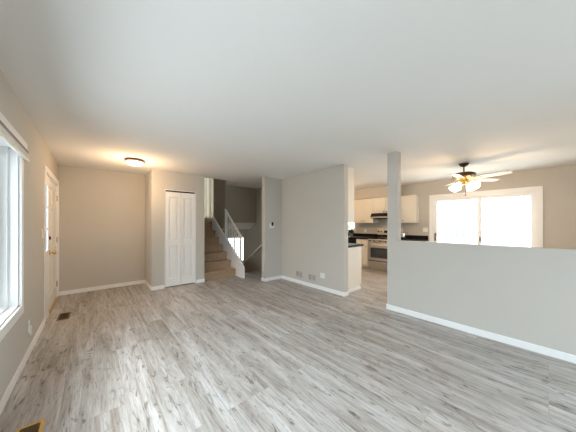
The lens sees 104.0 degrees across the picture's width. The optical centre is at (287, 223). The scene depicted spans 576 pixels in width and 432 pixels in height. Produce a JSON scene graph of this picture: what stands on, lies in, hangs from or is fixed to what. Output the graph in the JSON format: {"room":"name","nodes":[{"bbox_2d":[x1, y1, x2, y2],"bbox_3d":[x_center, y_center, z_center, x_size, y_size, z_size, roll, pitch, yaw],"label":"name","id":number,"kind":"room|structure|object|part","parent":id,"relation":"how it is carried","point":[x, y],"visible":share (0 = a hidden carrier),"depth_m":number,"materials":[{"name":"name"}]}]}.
{"room":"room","nodes":[
{"label":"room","id":0,"kind":"room"},
{"bbox_2d":[0,69,57,399],"bbox_3d":[-1.910,0.115,1.310,0.170,2.440,7.680,0,0,-41],"label":"wall","id":1,"kind":"structure","parent":0,"point":[13,347],"depth_m":2.30,"materials":[{"name":"beige paint"}]},
{"bbox_2d":[0,138,23,341],"bbox_3d":[-1.240,0.028,0.554,0.187,1.561,3.816,0,0,-41],"label":"window","id":2,"kind":"structure","parent":1,"relation":"in","point":[11,163],"depth_m":1.95,"materials":[{"name":"white paint"}]},
{"bbox_2d":[0,112,29,161],"bbox_3d":[-1.198,-0.667,0.666,0.022,0.168,3.875,0,0,-41],"label":"window blind","id":3,"kind":"object","parent":2,"relation":"attached to","point":[9,135],"visible":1,"depth_m":1.72,"materials":[{"name":"white plastic"}]},
{"bbox_3d":[-1.205,-0.595,0.674,0.021,0.024,3.855,0,0,-41],"label":"rail","id":4,"kind":"part","parent":3,"relation":"part of","materials":[{"name":"white plastic"}]},
{"bbox_2d":[0,318,44,414],"bbox_3d":[-1.297,1.296,0.740,0.014,0.077,6.015,0,0,-41],"label":"baseboard","id":5,"kind":"structure","parent":1,"relation":"attached to","point":[4,399],"depth_m":1.97,"materials":[{"name":"white paint"}]},
{"bbox_2d":[28,320,31,334],"bbox_3d":[-2.638,1.060,2.300,0.022,0.150,0.070,0,0,-41],"label":"wall outlet","id":6,"kind":"object","parent":1,"relation":"attached to","point":[29,325],"visible":1,"depth_m":2.29,"materials":[{"name":"white plastic"}]},
{"bbox_2d":[44,165,58,321],"bbox_3d":[-3.804,0.273,3.566,0.230,2.125,1.540,0,0,-41],"label":"door","id":7,"kind":"structure","parent":1,"relation":"in","point":[51,185],"depth_m":3.54,"materials":[{"name":"white paint"}]},
{"bbox_3d":[-3.439,-0.085,3.197,0.006,0.940,0.215,0,0,-41],"label":"sidelight glass","id":8,"kind":"part","parent":7,"relation":"part of","materials":[{"name":"white glass"}]},
{"bbox_3d":[-3.837,0.310,3.550,0.160,2.050,1.410,0,0,-41],"label":"frame","id":9,"kind":"part","parent":7,"relation":"part of","materials":[{"name":"white paint"}]},
{"bbox_2d":[58,165,144,291],"bbox_3d":[-3.747,0.115,4.718,1.503,2.440,0.120,0,0,-41],"label":"wall","id":10,"kind":"structure","parent":0,"point":[102,212],"depth_m":4.58,"materials":[{"name":"beige paint"}]},
{"bbox_2d":[59,278,204,295],"bbox_3d":[-3.089,1.296,4.689,2.422,0.077,0.784,0,0,-41],"label":"baseboard","id":11,"kind":"structure","parent":10,"relation":"attached to","point":[66,292],"depth_m":4.60,"materials":[{"name":"white paint"}]},
{"bbox_2d":[145,170,150,285],"bbox_3d":[-2.973,0.115,4.864,0.100,2.440,0.670,0,0,-41],"label":"wall","id":12,"kind":"structure","parent":0,"point":[148,175],"depth_m":4.77,"materials":[{"name":"beige paint"}]},
{"bbox_2d":[151,169,204,288],"bbox_3d":[-2.359,0.115,4.886,1.057,2.440,0.100,0,0,-41],"label":"wall","id":13,"kind":"structure","parent":0,"point":[161,180],"depth_m":4.65,"materials":[{"name":"beige paint"}]},
{"bbox_2d":[165,189,195,286],"bbox_3d":[-2.337,0.307,4.887,0.624,2.055,0.126,0,0,-41],"label":"door","id":14,"kind":"structure","parent":13,"relation":"in","point":[180,208],"depth_m":4.86,"materials":[{"name":"white paint"}]},
{"bbox_2d":[213,179,225,228],"bbox_3d":[-1.796,-1.265,6.442,0.100,2.800,1.440,0,0,-41],"label":"wall","id":15,"kind":"structure","parent":0,"point":[218,185],"depth_m":6.62,"materials":[{"name":"paint"}]},
{"bbox_2d":[222,223,254,229],"bbox_3d":[-1.706,0.065,7.088,0.980,0.201,1.038,0,0,-41],"label":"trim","id":16,"kind":"structure","parent":15,"relation":"attached to","point":[238,225],"depth_m":6.89,"materials":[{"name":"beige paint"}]},
{"bbox_2d":[212,229,242,262],"bbox_3d":[-2.263,1.535,9.355,3.200,2.800,0.120,0,0,-41],"label":"wall","id":17,"kind":"structure","parent":0,"point":[240,230],"depth_m":9.29,"materials":[{"name":"paint"}]},
{"bbox_2d":[224,185,255,222],"bbox_3d":[-1.424,-1.351,6.723,1.030,2.628,0.120,0,0,-41],"label":"wall","id":18,"kind":"structure","parent":0,"point":[240,202],"depth_m":6.66,"materials":[{"name":"paint"}]},
{"bbox_2d":[243,187,261,272],"bbox_3d":[-0.705,0.915,6.770,0.120,4.040,2.330,0,0,-41],"label":"wall","id":19,"kind":"structure","parent":0,"point":[252,237],"depth_m":7.04,"materials":[{"name":"paint"}]},
{"bbox_2d":[243,244,261,263],"bbox_3d":[-1.088,0.930,7.060,0.081,0.906,1.412,0,0,-41],"label":"wall handrail","id":20,"kind":"object","parent":19,"relation":"attached to","point":[261,244],"visible":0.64,"depth_m":7.05,"materials":[{"name":"white paint"}]},
{"bbox_2d":[262,176,280,277],"bbox_3d":[-0.218,0.115,5.571,0.950,2.440,0.120,0,0,-41],"label":"wall","id":21,"kind":"structure","parent":0,"point":[271,187],"depth_m":5.34,"materials":[{"name":"beige paint"}]},
{"bbox_2d":[261,275,280,281],"bbox_3d":[-0.399,1.296,5.406,0.490,0.077,0.134,0,0,-41],"label":"baseboard","id":22,"kind":"structure","parent":21,"relation":"attached to","point":[279,276],"depth_m":5.31,"materials":[{"name":"white paint"}]},
{"bbox_2d":[0,0,575,189],"bbox_3d":[0.977,-1.245,3.631,7.635,0.280,7.720,0,0,-41],"label":"ceiling","id":23,"kind":"structure","parent":0,"point":[240,93],"depth_m":1.79,"materials":[{"name":"paint"}]},
{"bbox_2d":[124,158,144,166],"bbox_3d":[-2.640,-1.046,3.877,0.296,0.117,0.296,0,0,-41],"label":"ceiling light","id":24,"kind":"object","parent":23,"relation":"attached to","point":[134,162],"visible":1,"depth_m":3.79,"materials":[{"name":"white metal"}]},
{"bbox_3d":[-2.640,-1.034,3.877,0.252,0.064,0.252,0,0,-41],"label":"lamp shade","id":25,"kind":"part","parent":24,"relation":"part of","materials":[{"name":"white glass"}]},
{"bbox_2d":[423,163,512,195],"bbox_3d":[3.179,-0.808,4.084,1.255,0.593,1.316,0,0,-41],"label":"ceiling fan","id":26,"kind":"object","parent":23,"relation":"hanging from","point":[463,177],"visible":1,"depth_m":4.05,"materials":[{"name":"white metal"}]},
{"bbox_3d":[3.050,-0.683,4.068,0.160,0.161,0.143,0,0,-41],"label":"lamp shade","id":27,"kind":"part","parent":26,"relation":"part of","materials":[{"name":"white glass"}]},
{"bbox_3d":[2.888,-0.815,3.831,0.482,0.035,0.139,0,0,-41],"label":"blade","id":28,"kind":"part","parent":26,"relation":"part of","materials":[{"name":"white wood"}]},
{"bbox_3d":[3.391,-0.683,4.173,0.160,0.161,0.143,0,0,-41],"label":"lamp shade","id":29,"kind":"part","parent":26,"relation":"part of","materials":[{"name":"white glass"}]},
{"bbox_3d":[3.273,-0.683,3.950,0.143,0.161,0.160,0,0,-41],"label":"lamp shade","id":30,"kind":"part","parent":26,"relation":"part of","materials":[{"name":"white glass"}]},
{"bbox_3d":[3.659,-0.815,4.159,0.482,0.035,0.139,0,0,-5],"label":"blade","id":31,"kind":"part","parent":26,"relation":"part of","materials":[{"name":"white wood"}]},
{"bbox_3d":[3.393,-0.815,3.715,0.139,0.035,0.482,0,0,-23],"label":"blade","id":32,"kind":"part","parent":26,"relation":"part of","materials":[{"name":"white wood"}]},
{"bbox_2d":[0,267,575,431],"bbox_3d":[0.932,1.460,3.684,7.635,0.250,7.860,0,0,-41],"label":"floor","id":33,"kind":"structure","parent":0,"point":[234,353],"depth_m":2.09,"materials":[{"name":"grey laminate"}]},
{"bbox_2d":[15,419,44,431],"bbox_3d":[-1.611,1.331,1.384,0.130,0.006,0.300,0,0,-41],"label":"floor vent","id":34,"kind":"object","parent":33,"relation":"in","point":[37,426],"visible":1,"depth_m":1.47,"materials":[{"name":"gold metal"}]},
{"bbox_2d":[56,312,70,320],"bbox_3d":[-3.239,1.331,3.255,0.130,0.006,0.300,0,0,-41],"label":"floor vent","id":35,"kind":"object","parent":33,"relation":"in","point":[66,315],"visible":1,"depth_m":3.24,"materials":[{"name":"brown metal"}]},
{"bbox_2d":[205,218,235,280],"bbox_3d":[-2.226,0.574,6.163,0.831,1.518,1.784,0,0,-41],"label":"staircase","id":36,"kind":"structure","parent":33,"relation":"on","point":[217,265],"depth_m":5.89,"materials":[{"name":"brown carpet"}]},
{"bbox_2d":[212,209,244,278],"bbox_3d":[-1.699,0.458,6.223,0.048,1.749,1.918,0,0,-41],"label":"stair railing","id":37,"kind":"object","parent":36,"relation":"attached to","point":[236,263],"visible":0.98,"depth_m":5.95,"materials":[{"name":"white paint"}]},
{"bbox_3d":[-1.730,-0.014,6.258,0.044,0.762,0.045,0,0,-41],"label":"newel post","id":38,"kind":"part","parent":37,"relation":"part of","materials":[{"name":"white paint"}]},
{"bbox_3d":[-1.457,-0.041,5.942,0.048,0.751,0.916,0,0,-41],"label":"handrail","id":39,"kind":"part","parent":37,"relation":"part of","materials":[{"name":"white paint"}]},
{"bbox_3d":[-1.184,0.606,5.626,0.044,0.661,0.045,0,0,-41],"label":"newel post","id":40,"kind":"part","parent":37,"relation":"part of","materials":[{"name":"white paint"}]},
{"bbox_2d":[348,238,355,242],"bbox_3d":[2.133,0.897,7.393,0.650,0.871,0.605,0,0,-41],"label":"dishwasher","id":41,"kind":"object","parent":33,"relation":"on","point":[350,240],"visible":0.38,"depth_m":7.08,"materials":[{"name":"black metal"}]},
{"bbox_2d":[348,246,360,292],"bbox_3d":[0.747,0.896,5.146,0.632,0.873,1.776,0,0,-41],"label":"base cabinet","id":42,"kind":"object","parent":33,"relation":"on","point":[354,253],"visible":0.16,"depth_m":4.50,"materials":[{"name":"beige paint"}]},
{"bbox_3d":[1.288,1.304,4.451,0.543,0.058,0.015,0,0,-41],"label":"toe moulding","id":43,"kind":"part","parent":42,"relation":"part of","materials":[{"name":"white paint"}]},
{"bbox_2d":[348,243,363,247],"bbox_3d":[0.751,0.437,5.142,0.634,0.040,1.793,0,0,-41],"label":"countertop","id":44,"kind":"structure","parent":42,"relation":"on","point":[350,245],"depth_m":4.58,"materials":[{"name":"black stone"}]},
{"bbox_2d":[356,239,369,268],"bbox_3d":[2.466,0.896,7.013,0.657,0.873,0.395,0,0,-41],"label":"base cabinet","id":45,"kind":"object","parent":33,"relation":"on","point":[364,249],"visible":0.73,"depth_m":6.78,"materials":[{"name":"beige paint"}]},
{"bbox_3d":[2.246,0.547,6.823,0.018,0.155,0.387,0,0,-41],"label":"drawer","id":46,"kind":"part","parent":45,"relation":"part of","materials":[{"name":"beige paint"}]},
{"bbox_3d":[2.246,0.930,6.823,0.018,0.590,0.387,0,0,-41],"label":"door","id":47,"kind":"part","parent":45,"relation":"part of","materials":[{"name":"beige paint"}]},
{"bbox_2d":[368,228,402,271],"bbox_3d":[2.811,0.734,6.539,0.698,1.198,0.750,0,0,-41],"label":"stove","id":48,"kind":"object","parent":33,"relation":"on","point":[377,246],"visible":0.62,"depth_m":6.44,"materials":[{"name":"metal"}]},
{"bbox_3d":[2.606,0.796,6.361,0.042,0.507,0.744,0,0,-41],"label":"oven door","id":49,"kind":"part","parent":48,"relation":"part of","materials":[{"name":"metal"}]},
{"bbox_3d":[2.607,1.157,6.363,0.038,0.167,0.744,0,0,-41],"label":"drawer","id":50,"kind":"part","parent":48,"relation":"part of","materials":[{"name":"metal"}]},
{"bbox_3d":[3.299,0.896,6.048,0.657,0.873,0.605,0,0,-41],"label":"base cabinet","id":51,"kind":"object","parent":33,"relation":"on","visible":0},
{"bbox_2d":[401,235,427,240],"bbox_3d":[3.306,0.386,6.048,0.649,0.142,0.625,0,0,-41],"label":"countertop","id":52,"kind":"structure","parent":51,"relation":"on","point":[410,237],"depth_m":6.08,"materials":[{"name":"black stone"}]},
{"bbox_2d":[401,232,407,238],"bbox_3d":[3.192,0.322,6.230,0.305,0.188,0.160,0,0,-41],"label":"toaster","id":53,"kind":"object","parent":52,"relation":"on","point":[404,235],"visible":0.67,"depth_m":6.14,"materials":[{"name":"silver metal"}]},
{"bbox_3d":[1.582,0.896,8.037,0.657,0.873,1.080,0,0,-41],"label":"base cabinet","id":54,"kind":"object","parent":33,"relation":"on","visible":0},
{"bbox_2d":[348,233,376,238],"bbox_3d":[1.916,0.386,7.658,0.649,0.142,2.100,0,0,-41],"label":"countertop","id":55,"kind":"structure","parent":54,"relation":"on","point":[355,235],"depth_m":7.29,"materials":[{"name":"black stone"}]},
{"bbox_2d":[348,229,354,236],"bbox_3d":[2.027,0.274,7.194,0.313,0.285,0.339,0,0,-10],"label":"potted plant","id":56,"kind":"object","parent":55,"relation":"on","point":[351,231],"visible":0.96,"depth_m":7.15,"materials":[{"name":"green plant"}]},
{"bbox_2d":[281,151,575,354],"bbox_3d":[1.805,0.115,3.342,0.120,2.440,5.900,0,0,-41],"label":"wall","id":57,"kind":"structure","parent":0,"point":[526,294],"depth_m":3.00,"materials":[{"name":"beige paint"}]},
{"bbox_2d":[296,271,302,277],"bbox_3d":[0.253,1.125,5.040,0.010,0.136,0.230,0,0,-41],"label":"air vent","id":58,"kind":"object","parent":57,"relation":"in","point":[298,273],"visible":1,"depth_m":5.03,"materials":[{"name":"beige metal"}]},
{"bbox_2d":[308,273,315,281],"bbox_3d":[0.506,1.125,4.747,0.010,0.136,0.230,0,0,-41],"label":"air vent","id":59,"kind":"object","parent":57,"relation":"in","point":[312,277],"visible":1,"depth_m":4.74,"materials":[{"name":"beige metal"}]},
{"bbox_2d":[281,275,348,296],"bbox_3d":[0.479,1.296,4.867,0.134,0.077,1.857,0,0,-41],"label":"baseboard","id":60,"kind":"structure","parent":57,"relation":"attached to","point":[333,291],"depth_m":4.62,"materials":[{"name":"white paint"}]},
{"bbox_2d":[348,167,353,222],"bbox_3d":[0.634,-0.567,5.058,0.348,1.073,1.768,0,0,-41],"label":"upper cabinet","id":61,"kind":"object","parent":57,"relation":"attached to","point":[350,170],"visible":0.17,"depth_m":4.42,"materials":[{"name":"beige paint"}]},
{"bbox_2d":[386,304,575,363],"bbox_3d":[2.659,1.296,2.341,0.134,0.077,3.269,0,0,-41],"label":"baseboard","id":62,"kind":"structure","parent":57,"relation":"attached to","point":[564,356],"depth_m":2.59,"materials":[{"name":"white paint"}]},
{"bbox_2d":[349,165,575,248],"bbox_3d":[3.847,0.115,6.042,0.160,2.440,7.320,0,0,-41],"label":"wall","id":63,"kind":"structure","parent":0,"point":[558,183],"depth_m":4.46,"materials":[{"name":"beige paint"}]},
{"bbox_2d":[354,198,377,222],"bbox_3d":[2.491,-0.410,7.216,0.359,0.760,0.670,0,0,-41],"label":"upper cabinet","id":64,"kind":"object","parent":63,"relation":"attached to","point":[363,208],"visible":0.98,"depth_m":7.11,"materials":[{"name":"beige paint"}]},
{"bbox_3d":[2.274,-0.410,7.250,0.018,0.748,0.329,0,0,-41],"label":"door","id":65,"kind":"part","parent":64,"relation":"part of","materials":[{"name":"beige paint"}]},
{"bbox_3d":[2.493,-0.410,6.997,0.018,0.748,0.329,0,0,-41],"label":"door","id":66,"kind":"part","parent":64,"relation":"part of","materials":[{"name":"beige paint"}]},
{"bbox_2d":[354,185,402,199],"bbox_3d":[2.272,-0.950,7.476,0.350,0.310,2.850,0,0,-41],"label":"soffit","id":67,"kind":"object","parent":63,"relation":"attached to","point":[376,192],"depth_m":6.87,"materials":[{"name":"beige paint"}]},
{"bbox_2d":[373,197,386,212],"bbox_3d":[2.961,-0.555,6.672,0.359,0.470,0.762,0,0,-41],"label":"upper cabinet","id":68,"kind":"object","parent":63,"relation":"attached to","point":[379,204],"visible":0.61,"depth_m":6.69,"materials":[{"name":"beige paint"}]},
{"bbox_2d":[370,213,386,218],"bbox_3d":[2.900,-0.235,6.619,0.516,0.164,0.756,0,0,-41],"label":"range hood","id":69,"kind":"object","parent":68,"relation":"attached to","point":[373,215],"visible":0.54,"depth_m":6.57,"materials":[{"name":"metal"}]},
{"bbox_2d":[401,195,418,222],"bbox_3d":[3.377,-0.410,6.265,0.259,0.760,0.392,0,0,-41],"label":"upper cabinet","id":70,"kind":"object","parent":63,"relation":"attached to","point":[409,203],"visible":0.94,"depth_m":6.17,"materials":[{"name":"beige paint"}]},
{"bbox_2d":[429,186,542,247],"bbox_3d":[4.483,0.286,5.290,0.180,2.097,2.004,0,0,-41],"label":"door","id":71,"kind":"structure","parent":63,"relation":"in","point":[536,192],"depth_m":5.07,"materials":[{"name":"white paint"}]},
{"bbox_3d":[4.194,0.318,5.598,0.045,1.954,0.954,0,0,-41],"label":"sliding panel","id":72,"kind":"part","parent":71,"relation":"part of","materials":[{"name":"clear glass"}]},
{"bbox_3d":[4.797,0.318,4.983,0.045,1.954,0.924,0,0,-41],"label":"sliding panel","id":73,"kind":"part","parent":71,"relation":"part of","materials":[{"name":"clear glass"}]},
{"bbox_3d":[-2.810,-1.422,8.486,3.165,2.485,0.120,0,0,-41],"label":"wall","id":74,"kind":"structure","parent":0,"visible":0},
{"bbox_2d":[207,178,208,217],"bbox_3d":[-2.920,-1.245,8.372,1.280,2.040,0.050,0,0,-41],"label":"window","id":75,"kind":"structure","parent":74,"relation":"in","point":[207,178],"depth_m":8.31,"materials":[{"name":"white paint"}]},
{"bbox_3d":[-2.906,-2.376,8.263,1.200,0.042,0.092,0,0,-41],"label":"curtain rod","id":76,"kind":"object","parent":74,"relation":"attached to","visible":0},
{"bbox_2d":[205,178,206,217],"bbox_3d":[-3.099,-1.280,8.052,0.430,2.170,0.039,0,0,-41],"label":"sheer curtain","id":77,"kind":"object","parent":76,"relation":"hanging from","point":[205,178],"visible":0.07,"depth_m":8.16,"materials":[{"name":"white fabric"}]},
{"bbox_2d":[209,178,212,217],"bbox_3d":[-2.688,-1.280,8.406,0.525,2.170,0.039,0,0,-41],"label":"sheer curtain","id":78,"kind":"object","parent":76,"relation":"hanging from","point":[210,179],"visible":0.07,"depth_m":8.26,"materials":[{"name":"white fabric"}]},
{"label":"outside","id":79,"kind":"structure","parent":0,"visible":0},
{"bbox_2d":[228,238,242,259],"bbox_3d":[1.036,3.435,14.104,140.000,0.200,140.000,0,0,-41],"label":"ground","id":80,"kind":"structure","parent":79,"point":[228,238],"depth_m":36.60,"materials":[{"name":"white wood"}]},
{"bbox_2d":[348,196,530,246],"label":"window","id":81,"kind":"structure","parent":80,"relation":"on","point":[506,221],"depth_m":12.04,"materials":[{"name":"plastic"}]},
{"bbox_3d":[9.543,0.555,13.396,0.014,0.560,0.450,0,0,-41],"label":"pane","id":82,"kind":"part","parent":81,"relation":"part of","materials":[{"name":"glass"}]},
{"bbox_3d":[9.919,0.555,12.961,0.014,0.560,0.460,0,0,-41],"label":"pane","id":83,"kind":"part","parent":81,"relation":"part of","materials":[{"name":"glass"}]}
]}

